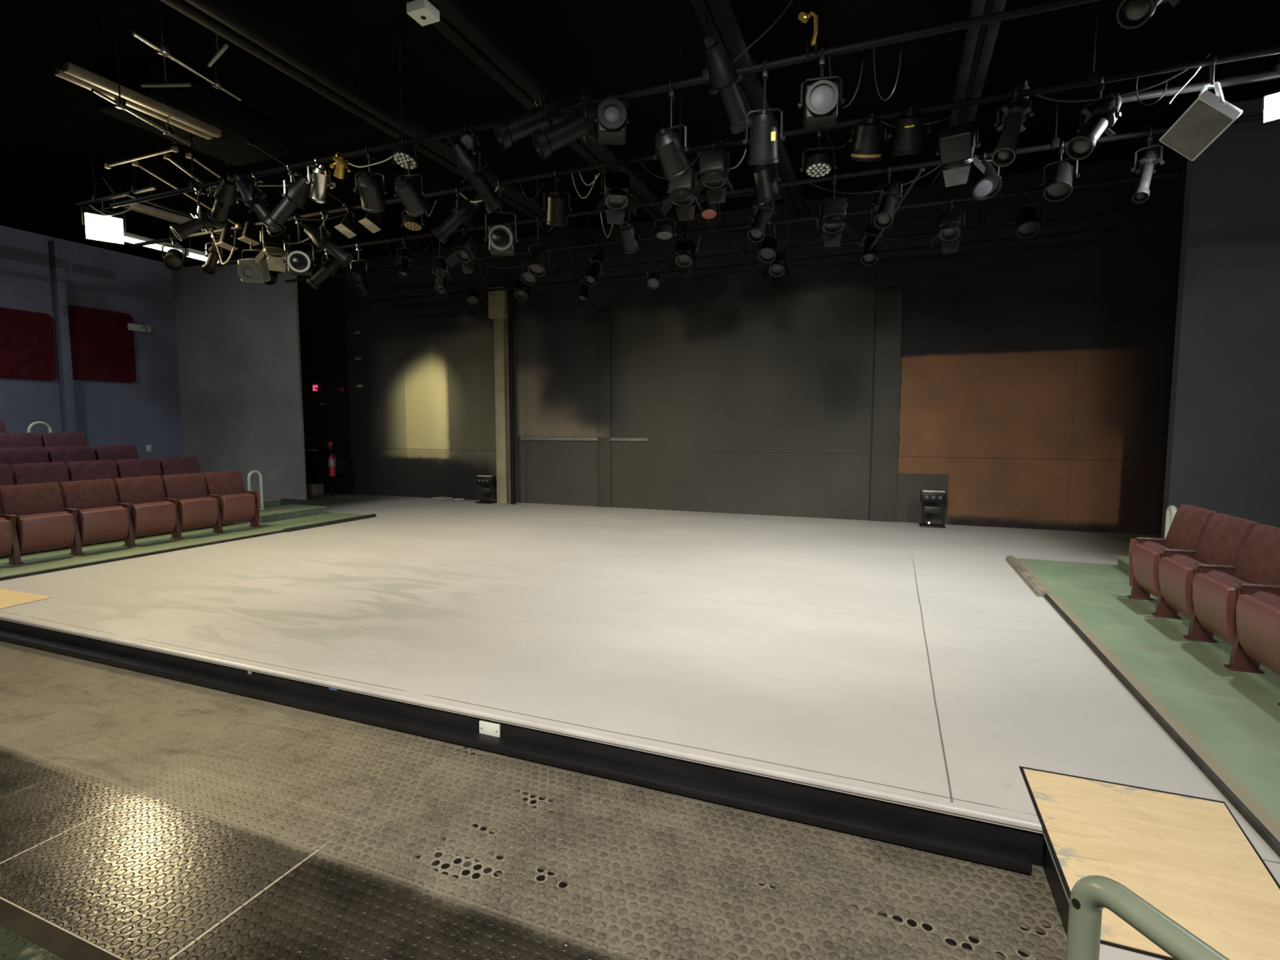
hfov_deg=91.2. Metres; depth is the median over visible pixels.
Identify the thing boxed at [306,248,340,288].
spotlight
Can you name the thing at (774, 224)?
cable
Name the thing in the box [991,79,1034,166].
spotlight
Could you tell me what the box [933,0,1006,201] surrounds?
ceiling beam
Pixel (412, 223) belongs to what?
light
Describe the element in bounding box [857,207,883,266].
spotlight
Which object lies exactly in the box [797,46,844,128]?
light
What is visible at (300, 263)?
light
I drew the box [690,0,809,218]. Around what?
ceiling beam
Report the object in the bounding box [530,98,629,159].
spotlight
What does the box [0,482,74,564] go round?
seat
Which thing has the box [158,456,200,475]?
seat
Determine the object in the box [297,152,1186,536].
wall
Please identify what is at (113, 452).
seat
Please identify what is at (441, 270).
spotlight
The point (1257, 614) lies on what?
seat
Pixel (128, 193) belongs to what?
pipe
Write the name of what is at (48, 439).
seat
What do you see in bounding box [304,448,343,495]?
table
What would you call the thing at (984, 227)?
pipe
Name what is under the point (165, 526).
seat cushion
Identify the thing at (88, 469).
seat
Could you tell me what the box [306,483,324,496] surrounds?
storage box
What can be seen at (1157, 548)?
seat cushion
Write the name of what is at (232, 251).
power cable
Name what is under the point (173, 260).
can
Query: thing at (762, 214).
spotlight
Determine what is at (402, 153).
light
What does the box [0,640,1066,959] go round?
floor
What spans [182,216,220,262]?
fluorescent light
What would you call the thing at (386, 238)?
cable
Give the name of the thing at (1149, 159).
spotlight
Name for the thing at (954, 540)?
floor
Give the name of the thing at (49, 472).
seat
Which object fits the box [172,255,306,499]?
wall
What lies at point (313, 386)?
exit light
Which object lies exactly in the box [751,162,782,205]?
spotlight
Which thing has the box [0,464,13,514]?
seat
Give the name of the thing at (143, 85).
bar
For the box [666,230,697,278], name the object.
light
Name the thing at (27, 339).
acoustic panel
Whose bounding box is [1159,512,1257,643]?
seat
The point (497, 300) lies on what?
column
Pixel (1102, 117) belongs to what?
spotlight
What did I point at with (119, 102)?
pipe
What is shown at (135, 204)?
power cable
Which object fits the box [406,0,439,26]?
junction box
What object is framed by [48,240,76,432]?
column
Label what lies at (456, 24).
ceiling beam
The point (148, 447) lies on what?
wall switch
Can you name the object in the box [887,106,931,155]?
stage light
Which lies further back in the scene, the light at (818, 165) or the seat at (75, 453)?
the seat at (75, 453)
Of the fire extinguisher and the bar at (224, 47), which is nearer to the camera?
the bar at (224, 47)
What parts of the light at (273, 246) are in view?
barn door, barn door, barn door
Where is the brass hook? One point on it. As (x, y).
(803, 17)
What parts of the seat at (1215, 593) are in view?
leg, backrest, armrest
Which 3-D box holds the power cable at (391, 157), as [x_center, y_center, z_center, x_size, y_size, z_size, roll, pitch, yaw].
[-2.494,-2.959,5.792,0.707,0.130,0.051,2,5,22]
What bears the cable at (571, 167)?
hanging from the pipe at (1093, 78)
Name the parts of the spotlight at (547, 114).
shutter handle, tilt knob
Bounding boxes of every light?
[123,196,183,254]
[127,323,151,333]
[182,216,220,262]
[236,242,270,282]
[255,225,291,271]
[283,213,315,276]
[312,385,317,391]
[391,137,418,169]
[400,209,425,231]
[445,226,479,274]
[457,124,479,150]
[484,177,518,255]
[508,274,532,308]
[595,93,629,145]
[596,158,637,224]
[652,197,677,239]
[661,146,702,221]
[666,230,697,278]
[692,141,734,204]
[697,197,721,219]
[761,247,789,286]
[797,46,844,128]
[800,128,837,177]
[813,173,853,247]
[929,197,968,253]
[932,97,985,186]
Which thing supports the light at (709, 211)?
hanging from the pipe at (1055, 144)
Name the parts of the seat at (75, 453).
backrest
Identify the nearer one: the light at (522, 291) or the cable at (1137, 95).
the cable at (1137, 95)
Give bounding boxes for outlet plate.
[479,720,500,737]
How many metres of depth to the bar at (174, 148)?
7.08 m
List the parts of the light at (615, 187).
barn door, barn door, barn door, barn door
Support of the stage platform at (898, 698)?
on the floor at (144, 815)
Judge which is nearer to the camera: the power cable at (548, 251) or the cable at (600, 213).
the cable at (600, 213)
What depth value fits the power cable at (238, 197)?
7.09 m
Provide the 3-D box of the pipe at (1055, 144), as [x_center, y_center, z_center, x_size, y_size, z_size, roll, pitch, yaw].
[-0.687,-3.666,7.428,12.800,1.024,0.060,2,5,22]
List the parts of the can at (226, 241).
gel frame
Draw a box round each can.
[160,235,187,271]
[215,225,238,251]
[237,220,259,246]
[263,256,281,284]
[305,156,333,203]
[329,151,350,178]
[333,204,359,238]
[346,241,368,284]
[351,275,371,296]
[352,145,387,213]
[358,209,384,233]
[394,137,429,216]
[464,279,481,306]
[520,248,537,285]
[526,215,550,276]
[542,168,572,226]
[616,204,640,253]
[645,260,662,289]
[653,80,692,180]
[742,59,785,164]
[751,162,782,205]
[756,223,781,262]
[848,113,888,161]
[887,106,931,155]
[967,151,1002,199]
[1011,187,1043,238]
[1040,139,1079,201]
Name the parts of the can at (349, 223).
gel frame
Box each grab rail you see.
[26,421,52,432]
[247,470,265,510]
[1164,505,1177,538]
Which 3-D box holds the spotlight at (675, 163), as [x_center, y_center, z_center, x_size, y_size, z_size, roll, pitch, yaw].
[0.241,-2.642,4.735,0.297,0.706,0.346,2,5,22]
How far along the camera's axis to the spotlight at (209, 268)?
8.15 m
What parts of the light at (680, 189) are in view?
barn door, barn door, barn door, barn door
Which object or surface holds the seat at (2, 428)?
on the seating riser
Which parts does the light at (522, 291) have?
barn door, barn door, barn door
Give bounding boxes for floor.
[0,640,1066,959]
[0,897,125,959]
[263,492,1160,564]
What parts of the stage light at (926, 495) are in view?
post, plate, post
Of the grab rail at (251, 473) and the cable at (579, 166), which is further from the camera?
the grab rail at (251, 473)
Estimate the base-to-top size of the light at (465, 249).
0.580 m
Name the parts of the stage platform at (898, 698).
kick rail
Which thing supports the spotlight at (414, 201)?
hanging from the pipe at (1055, 4)
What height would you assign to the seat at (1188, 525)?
0.812 m
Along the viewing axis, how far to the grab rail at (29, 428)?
9.53 m
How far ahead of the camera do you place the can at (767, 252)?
7.81 m
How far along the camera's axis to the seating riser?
7.85 m
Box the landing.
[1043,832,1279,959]
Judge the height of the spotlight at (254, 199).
0.639 m
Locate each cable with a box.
[88,202,137,216]
[211,230,235,264]
[238,196,353,220]
[281,214,328,244]
[342,155,392,167]
[386,238,403,265]
[413,234,432,250]
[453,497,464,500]
[459,186,497,203]
[478,259,489,282]
[479,251,550,268]
[518,176,543,200]
[571,167,596,198]
[578,165,599,185]
[600,213,613,237]
[640,151,701,178]
[706,197,717,230]
[720,141,746,168]
[732,0,792,62]
[773,224,788,250]
[809,164,941,194]
[826,129,853,148]
[828,48,863,107]
[873,38,901,101]
[880,106,967,127]
[1034,68,1188,102]
[1135,69,1167,105]
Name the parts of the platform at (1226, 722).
nosing trim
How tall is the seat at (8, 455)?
0.812 m
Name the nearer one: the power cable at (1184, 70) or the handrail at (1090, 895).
the handrail at (1090, 895)
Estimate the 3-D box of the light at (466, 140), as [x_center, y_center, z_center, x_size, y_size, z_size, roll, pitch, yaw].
[-1.488,-2.950,5.414,0.208,0.205,0.132,-1,5,-13]
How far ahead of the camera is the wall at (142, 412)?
12.55 m
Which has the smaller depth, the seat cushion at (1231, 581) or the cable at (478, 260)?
the seat cushion at (1231, 581)
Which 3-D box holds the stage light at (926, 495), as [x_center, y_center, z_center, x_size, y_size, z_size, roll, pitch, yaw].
[4.309,0.420,9.225,0.340,0.535,0.272,2,5,22]
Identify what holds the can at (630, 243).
hanging from the pipe at (1055, 144)
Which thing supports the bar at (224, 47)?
hanging from the ceiling
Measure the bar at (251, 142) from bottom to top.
0.370 m
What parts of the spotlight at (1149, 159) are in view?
shutter handle, shutter handle, shutter handle, tilt knob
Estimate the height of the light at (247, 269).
0.764 m
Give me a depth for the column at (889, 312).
9.60 m
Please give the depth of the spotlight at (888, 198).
6.16 m
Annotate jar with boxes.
[326,440,333,449]
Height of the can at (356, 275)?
0.599 m
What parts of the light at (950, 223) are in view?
barn door, barn door, barn door, barn door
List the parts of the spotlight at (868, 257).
shutter handle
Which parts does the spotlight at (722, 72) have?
shutter handle, shutter handle, tilt knob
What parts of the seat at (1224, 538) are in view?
leg, armrest, backrest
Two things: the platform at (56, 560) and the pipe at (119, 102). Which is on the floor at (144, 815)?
the platform at (56, 560)
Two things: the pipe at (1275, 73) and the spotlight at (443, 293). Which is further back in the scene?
the spotlight at (443, 293)
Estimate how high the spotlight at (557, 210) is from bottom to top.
0.570 m
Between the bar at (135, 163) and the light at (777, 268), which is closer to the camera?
the bar at (135, 163)
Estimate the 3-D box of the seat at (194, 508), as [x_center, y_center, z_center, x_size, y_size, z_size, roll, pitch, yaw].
[-5.964,0.331,8.291,0.392,0.812,0.552,2,5,22]
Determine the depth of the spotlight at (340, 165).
5.89 m
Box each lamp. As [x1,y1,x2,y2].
[80,177,126,244]
[475,475,497,503]
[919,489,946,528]
[1260,88,1279,122]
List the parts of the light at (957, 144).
tilt knob, barn door, barn door, tilt knob, barn door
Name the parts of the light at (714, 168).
barn door, barn door, barn door, barn door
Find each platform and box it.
[0,511,376,580]
[0,516,1279,874]
[1006,555,1279,857]
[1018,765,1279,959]
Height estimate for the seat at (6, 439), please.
0.812 m
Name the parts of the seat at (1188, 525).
panel, leg, armrest, leg, armrest, backrest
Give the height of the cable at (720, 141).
0.229 m
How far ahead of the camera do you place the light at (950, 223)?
7.06 m
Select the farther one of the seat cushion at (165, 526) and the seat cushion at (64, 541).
the seat cushion at (165, 526)
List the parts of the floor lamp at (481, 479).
plate, post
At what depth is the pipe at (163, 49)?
5.03 m
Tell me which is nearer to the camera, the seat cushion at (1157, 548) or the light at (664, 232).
the seat cushion at (1157, 548)
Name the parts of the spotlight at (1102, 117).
shutter handle, shutter handle, shutter handle, tilt knob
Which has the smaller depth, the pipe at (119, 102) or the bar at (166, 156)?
the pipe at (119, 102)
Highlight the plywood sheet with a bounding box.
[0,588,52,608]
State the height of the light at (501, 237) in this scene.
0.759 m
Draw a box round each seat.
[0,418,6,432]
[0,432,49,462]
[0,446,48,484]
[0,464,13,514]
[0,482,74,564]
[0,507,12,556]
[10,462,69,507]
[40,432,87,455]
[47,445,96,481]
[59,478,128,555]
[66,459,118,501]
[93,444,138,465]
[113,475,176,546]
[115,457,162,478]
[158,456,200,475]
[161,472,217,539]
[203,470,261,533]
[1127,503,1216,618]
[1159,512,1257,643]
[1192,524,1279,674]
[1235,591,1279,706]
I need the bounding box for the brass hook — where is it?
[798,10,817,58]
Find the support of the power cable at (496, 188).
hanging from the pipe at (1093, 78)
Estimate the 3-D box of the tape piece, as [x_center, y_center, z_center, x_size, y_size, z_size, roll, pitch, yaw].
[-1.760,1.194,3.599,0.060,0.024,0.010,2,5,22]
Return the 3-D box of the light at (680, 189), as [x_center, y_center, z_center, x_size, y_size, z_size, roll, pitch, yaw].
[0.389,-2.773,5.789,0.380,0.620,0.376,2,5,22]
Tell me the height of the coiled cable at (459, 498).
0.068 m
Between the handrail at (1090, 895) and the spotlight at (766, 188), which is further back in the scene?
the spotlight at (766, 188)
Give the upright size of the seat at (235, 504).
0.812 m
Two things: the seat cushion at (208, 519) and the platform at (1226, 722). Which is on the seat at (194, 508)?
the seat cushion at (208, 519)
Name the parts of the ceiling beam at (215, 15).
hanger rod, hanger rod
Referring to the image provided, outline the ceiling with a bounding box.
[0,0,1279,266]
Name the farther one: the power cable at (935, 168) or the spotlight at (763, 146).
the power cable at (935, 168)
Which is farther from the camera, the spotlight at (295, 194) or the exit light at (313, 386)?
the exit light at (313, 386)
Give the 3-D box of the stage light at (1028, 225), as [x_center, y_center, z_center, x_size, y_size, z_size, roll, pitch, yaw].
[4.207,-2.902,6.798,0.293,0.531,0.287,-2,5,-25]
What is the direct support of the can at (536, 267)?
hanging from the pipe at (1055, 144)
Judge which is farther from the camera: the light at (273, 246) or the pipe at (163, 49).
the light at (273, 246)
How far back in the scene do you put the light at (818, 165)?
5.34 m
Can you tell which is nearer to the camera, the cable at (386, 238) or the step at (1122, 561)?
the step at (1122, 561)
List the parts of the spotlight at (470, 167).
tilt knob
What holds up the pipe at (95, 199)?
hanging from the ceiling
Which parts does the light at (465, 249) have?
barn door, barn door, barn door, barn door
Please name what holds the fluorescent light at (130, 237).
hanging from the ceiling
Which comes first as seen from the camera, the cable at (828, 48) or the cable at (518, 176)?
the cable at (828, 48)
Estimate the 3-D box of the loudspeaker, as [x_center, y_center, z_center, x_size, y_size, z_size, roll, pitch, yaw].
[3.937,-2.632,4.399,0.276,0.688,0.422,0,5,-4]
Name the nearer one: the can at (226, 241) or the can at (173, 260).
the can at (226, 241)
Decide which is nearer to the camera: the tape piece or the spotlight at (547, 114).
the tape piece
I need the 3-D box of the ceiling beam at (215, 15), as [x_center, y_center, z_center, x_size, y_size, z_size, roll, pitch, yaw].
[-2.637,-3.751,5.772,0.260,0.580,10.300,2,5,22]
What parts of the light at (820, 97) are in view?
tilt knob, tilt knob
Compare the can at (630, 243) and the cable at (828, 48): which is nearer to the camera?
the cable at (828, 48)
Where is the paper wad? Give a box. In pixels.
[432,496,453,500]
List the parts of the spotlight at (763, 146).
tilt knob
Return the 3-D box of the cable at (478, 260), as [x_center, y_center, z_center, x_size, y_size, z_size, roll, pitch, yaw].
[-2.359,-3.187,9.501,0.170,0.381,0.051,-1,5,-9]
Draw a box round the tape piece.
[328,687,337,690]
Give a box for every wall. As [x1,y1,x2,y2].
[0,225,183,459]
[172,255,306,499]
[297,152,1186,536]
[1160,97,1279,537]
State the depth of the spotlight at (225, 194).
6.47 m
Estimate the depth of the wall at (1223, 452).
6.92 m
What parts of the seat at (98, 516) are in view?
armrest, leg, backrest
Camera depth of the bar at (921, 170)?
6.50 m
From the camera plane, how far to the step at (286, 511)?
10.04 m
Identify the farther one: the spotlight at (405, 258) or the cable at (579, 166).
the spotlight at (405, 258)
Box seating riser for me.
[0,520,249,558]
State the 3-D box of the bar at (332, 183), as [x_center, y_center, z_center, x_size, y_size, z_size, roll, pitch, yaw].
[-4.195,-3.304,7.034,1.417,0.330,0.065,-3,6,-32]
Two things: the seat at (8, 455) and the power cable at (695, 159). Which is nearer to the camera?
the power cable at (695, 159)
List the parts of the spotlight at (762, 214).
shutter handle, shutter handle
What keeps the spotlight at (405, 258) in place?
hanging from the pipe at (1055, 144)
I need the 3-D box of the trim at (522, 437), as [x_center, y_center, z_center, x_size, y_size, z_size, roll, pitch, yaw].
[-1.076,-0.757,11.584,2.620,0.060,0.045,2,5,22]
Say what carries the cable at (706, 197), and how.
hanging from the pipe at (1055, 144)
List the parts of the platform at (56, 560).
nosing trim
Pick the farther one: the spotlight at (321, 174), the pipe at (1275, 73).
the spotlight at (321, 174)
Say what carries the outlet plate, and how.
attached to the stage platform at (898, 698)
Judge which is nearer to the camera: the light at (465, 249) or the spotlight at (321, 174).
the spotlight at (321, 174)
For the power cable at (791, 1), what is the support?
attached to the pipe at (1055, 4)
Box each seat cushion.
[15,511,68,547]
[76,505,123,537]
[130,501,170,530]
[177,496,213,523]
[218,493,250,517]
[1141,541,1168,559]
[1169,554,1204,577]
[1204,569,1250,627]
[1250,591,1279,608]
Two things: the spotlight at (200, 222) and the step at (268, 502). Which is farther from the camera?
the step at (268, 502)
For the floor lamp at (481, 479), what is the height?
0.535 m
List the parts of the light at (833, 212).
barn door, barn door, barn door, barn door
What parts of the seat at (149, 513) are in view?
armrest, leg, backrest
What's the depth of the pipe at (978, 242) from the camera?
9.56 m
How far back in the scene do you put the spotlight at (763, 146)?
4.43 m
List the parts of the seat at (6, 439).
backrest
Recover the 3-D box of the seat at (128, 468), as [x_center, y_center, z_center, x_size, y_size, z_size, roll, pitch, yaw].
[-6.757,0.120,8.527,0.392,0.812,0.552,2,5,22]
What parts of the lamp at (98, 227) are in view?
lamp glass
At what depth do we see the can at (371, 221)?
7.13 m
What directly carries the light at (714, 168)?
hanging from the pipe at (1093, 78)
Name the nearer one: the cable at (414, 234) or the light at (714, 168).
the light at (714, 168)
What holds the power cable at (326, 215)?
hanging from the pipe at (1093, 78)
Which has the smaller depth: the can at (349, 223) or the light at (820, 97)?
the light at (820, 97)
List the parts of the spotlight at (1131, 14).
shutter handle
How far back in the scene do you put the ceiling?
6.52 m
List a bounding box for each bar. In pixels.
[104,146,178,168]
[131,160,241,228]
[140,56,191,87]
[163,152,213,191]
[185,152,238,191]
[207,33,228,66]
[247,138,349,207]
[254,182,335,187]
[671,191,754,204]
[867,167,924,250]
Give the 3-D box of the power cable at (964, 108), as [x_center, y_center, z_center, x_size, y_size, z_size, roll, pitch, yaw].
[2.275,-2.918,5.059,0.708,0.132,0.053,2,5,22]
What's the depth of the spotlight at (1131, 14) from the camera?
3.52 m
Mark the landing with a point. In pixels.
(1059, 892)
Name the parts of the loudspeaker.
safety chain, glass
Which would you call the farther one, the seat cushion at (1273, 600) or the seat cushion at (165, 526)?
the seat cushion at (165, 526)
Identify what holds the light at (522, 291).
hanging from the pipe at (984, 227)
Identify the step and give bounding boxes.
[258,504,326,522]
[259,497,281,507]
[1115,555,1128,573]
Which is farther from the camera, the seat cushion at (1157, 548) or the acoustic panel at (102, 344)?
the acoustic panel at (102, 344)
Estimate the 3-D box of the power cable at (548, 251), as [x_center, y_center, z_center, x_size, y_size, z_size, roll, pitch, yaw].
[-1.866,-3.225,9.235,1.307,0.212,0.054,2,5,22]
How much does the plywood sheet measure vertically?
0.005 m
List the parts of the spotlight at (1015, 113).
tilt knob, shutter handle, shutter handle, shutter handle, shutter handle, tilt knob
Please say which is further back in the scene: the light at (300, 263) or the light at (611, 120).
the light at (300, 263)
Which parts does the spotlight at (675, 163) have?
tilt knob, tilt knob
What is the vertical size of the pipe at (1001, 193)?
1.024 m
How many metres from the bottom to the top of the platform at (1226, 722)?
0.216 m
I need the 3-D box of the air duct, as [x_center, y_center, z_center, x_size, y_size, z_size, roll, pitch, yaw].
[-4.865,-3.965,6.919,0.940,0.327,1.500,2,5,22]
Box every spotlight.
[169,182,213,240]
[201,228,225,275]
[207,173,240,227]
[232,170,286,236]
[263,162,312,231]
[300,208,353,266]
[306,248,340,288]
[395,235,413,278]
[431,185,481,244]
[431,238,449,290]
[432,264,452,297]
[446,123,505,213]
[492,91,591,150]
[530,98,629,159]
[576,267,591,303]
[583,240,605,286]
[703,32,753,133]
[747,200,775,242]
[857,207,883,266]
[872,164,903,228]
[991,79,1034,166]
[1065,73,1121,159]
[1115,0,1180,29]
[1130,127,1164,203]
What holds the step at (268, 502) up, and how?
on the seating riser
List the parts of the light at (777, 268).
barn door, barn door, barn door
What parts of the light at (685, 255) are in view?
barn door, barn door, barn door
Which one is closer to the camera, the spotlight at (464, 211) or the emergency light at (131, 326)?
the spotlight at (464, 211)
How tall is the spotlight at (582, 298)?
0.599 m
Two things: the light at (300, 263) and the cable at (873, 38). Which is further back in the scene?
the light at (300, 263)
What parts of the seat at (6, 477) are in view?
backrest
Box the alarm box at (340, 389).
[337,387,343,391]
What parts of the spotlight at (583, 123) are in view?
shutter handle, tilt knob, shutter handle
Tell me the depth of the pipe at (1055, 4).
4.59 m
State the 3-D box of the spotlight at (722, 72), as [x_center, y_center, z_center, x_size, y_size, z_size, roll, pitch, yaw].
[0.645,-2.855,4.563,0.304,0.536,0.520,2,5,22]
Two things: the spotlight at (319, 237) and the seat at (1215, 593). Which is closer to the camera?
the seat at (1215, 593)
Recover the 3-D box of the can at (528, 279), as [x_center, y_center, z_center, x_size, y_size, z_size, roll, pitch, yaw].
[-1.590,-3.095,9.109,0.317,0.529,0.293,-4,6,-42]
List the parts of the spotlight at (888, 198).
shutter handle, shutter handle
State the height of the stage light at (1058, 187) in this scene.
0.530 m
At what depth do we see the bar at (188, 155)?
7.22 m
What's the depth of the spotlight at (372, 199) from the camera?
5.78 m
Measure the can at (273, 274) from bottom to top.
0.450 m
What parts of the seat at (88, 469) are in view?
backrest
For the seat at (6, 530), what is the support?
on the platform at (56, 560)
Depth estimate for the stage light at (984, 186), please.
5.86 m
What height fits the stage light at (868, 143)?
0.396 m
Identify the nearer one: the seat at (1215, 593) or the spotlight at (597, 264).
the seat at (1215, 593)
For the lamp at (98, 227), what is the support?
hanging from the pipe at (95, 199)
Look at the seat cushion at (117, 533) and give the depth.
7.24 m
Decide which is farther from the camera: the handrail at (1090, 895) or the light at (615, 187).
the light at (615, 187)
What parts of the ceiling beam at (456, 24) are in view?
hanger rod, hanger rod, hanger rod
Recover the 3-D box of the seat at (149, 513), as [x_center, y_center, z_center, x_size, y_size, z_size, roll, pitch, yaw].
[-6.163,0.372,7.796,0.392,0.812,0.552,2,5,22]
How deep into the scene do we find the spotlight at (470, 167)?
5.34 m
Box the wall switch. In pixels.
[146,444,151,451]
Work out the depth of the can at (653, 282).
9.71 m
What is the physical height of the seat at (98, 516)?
0.812 m
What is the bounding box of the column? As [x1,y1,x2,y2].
[488,286,511,503]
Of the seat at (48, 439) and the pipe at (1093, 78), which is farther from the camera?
the seat at (48, 439)
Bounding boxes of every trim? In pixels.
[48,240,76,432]
[520,436,648,441]
[597,309,611,507]
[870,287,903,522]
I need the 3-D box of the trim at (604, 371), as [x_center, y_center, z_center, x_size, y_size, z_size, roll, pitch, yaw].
[-0.646,-1.272,11.378,0.260,3.550,0.028,2,5,22]
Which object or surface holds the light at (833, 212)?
hanging from the pipe at (1055, 144)
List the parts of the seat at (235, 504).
armrest, leg, backrest, leg, panel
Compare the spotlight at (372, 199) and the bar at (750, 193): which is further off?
the bar at (750, 193)
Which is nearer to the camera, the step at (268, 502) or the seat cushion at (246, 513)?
the seat cushion at (246, 513)
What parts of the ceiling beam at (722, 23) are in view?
hanger rod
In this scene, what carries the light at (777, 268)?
hanging from the pipe at (984, 227)
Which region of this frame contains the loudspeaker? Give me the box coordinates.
[1159,53,1242,160]
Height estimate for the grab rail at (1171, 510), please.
0.546 m
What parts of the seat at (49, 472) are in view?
backrest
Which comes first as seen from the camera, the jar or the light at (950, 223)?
the light at (950, 223)
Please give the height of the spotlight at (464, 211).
0.614 m
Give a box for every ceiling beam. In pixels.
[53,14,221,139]
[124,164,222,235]
[160,0,604,251]
[404,0,690,237]
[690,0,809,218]
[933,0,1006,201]
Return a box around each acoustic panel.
[0,306,57,380]
[67,305,136,382]
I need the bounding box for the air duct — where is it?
[95,62,288,166]
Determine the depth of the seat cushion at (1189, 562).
4.38 m
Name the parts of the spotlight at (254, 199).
shutter handle, shutter handle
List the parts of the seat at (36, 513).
armrest, leg, backrest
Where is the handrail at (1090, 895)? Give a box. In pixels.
[1066,875,1229,959]
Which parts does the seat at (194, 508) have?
armrest, leg, backrest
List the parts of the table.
leg, leg, leg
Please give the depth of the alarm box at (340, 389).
13.66 m
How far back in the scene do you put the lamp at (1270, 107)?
4.67 m
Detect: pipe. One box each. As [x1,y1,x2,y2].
[75,138,157,206]
[91,13,191,146]
[110,0,1098,207]
[126,160,403,288]
[131,0,241,101]
[133,0,1279,247]
[216,29,1262,266]
[284,100,1178,283]
[342,147,1133,296]
[368,198,1115,302]
[506,272,515,504]
[1120,58,1279,102]
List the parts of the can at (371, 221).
gel frame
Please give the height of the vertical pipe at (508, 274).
4.300 m
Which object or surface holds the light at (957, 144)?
hanging from the pipe at (1093, 78)

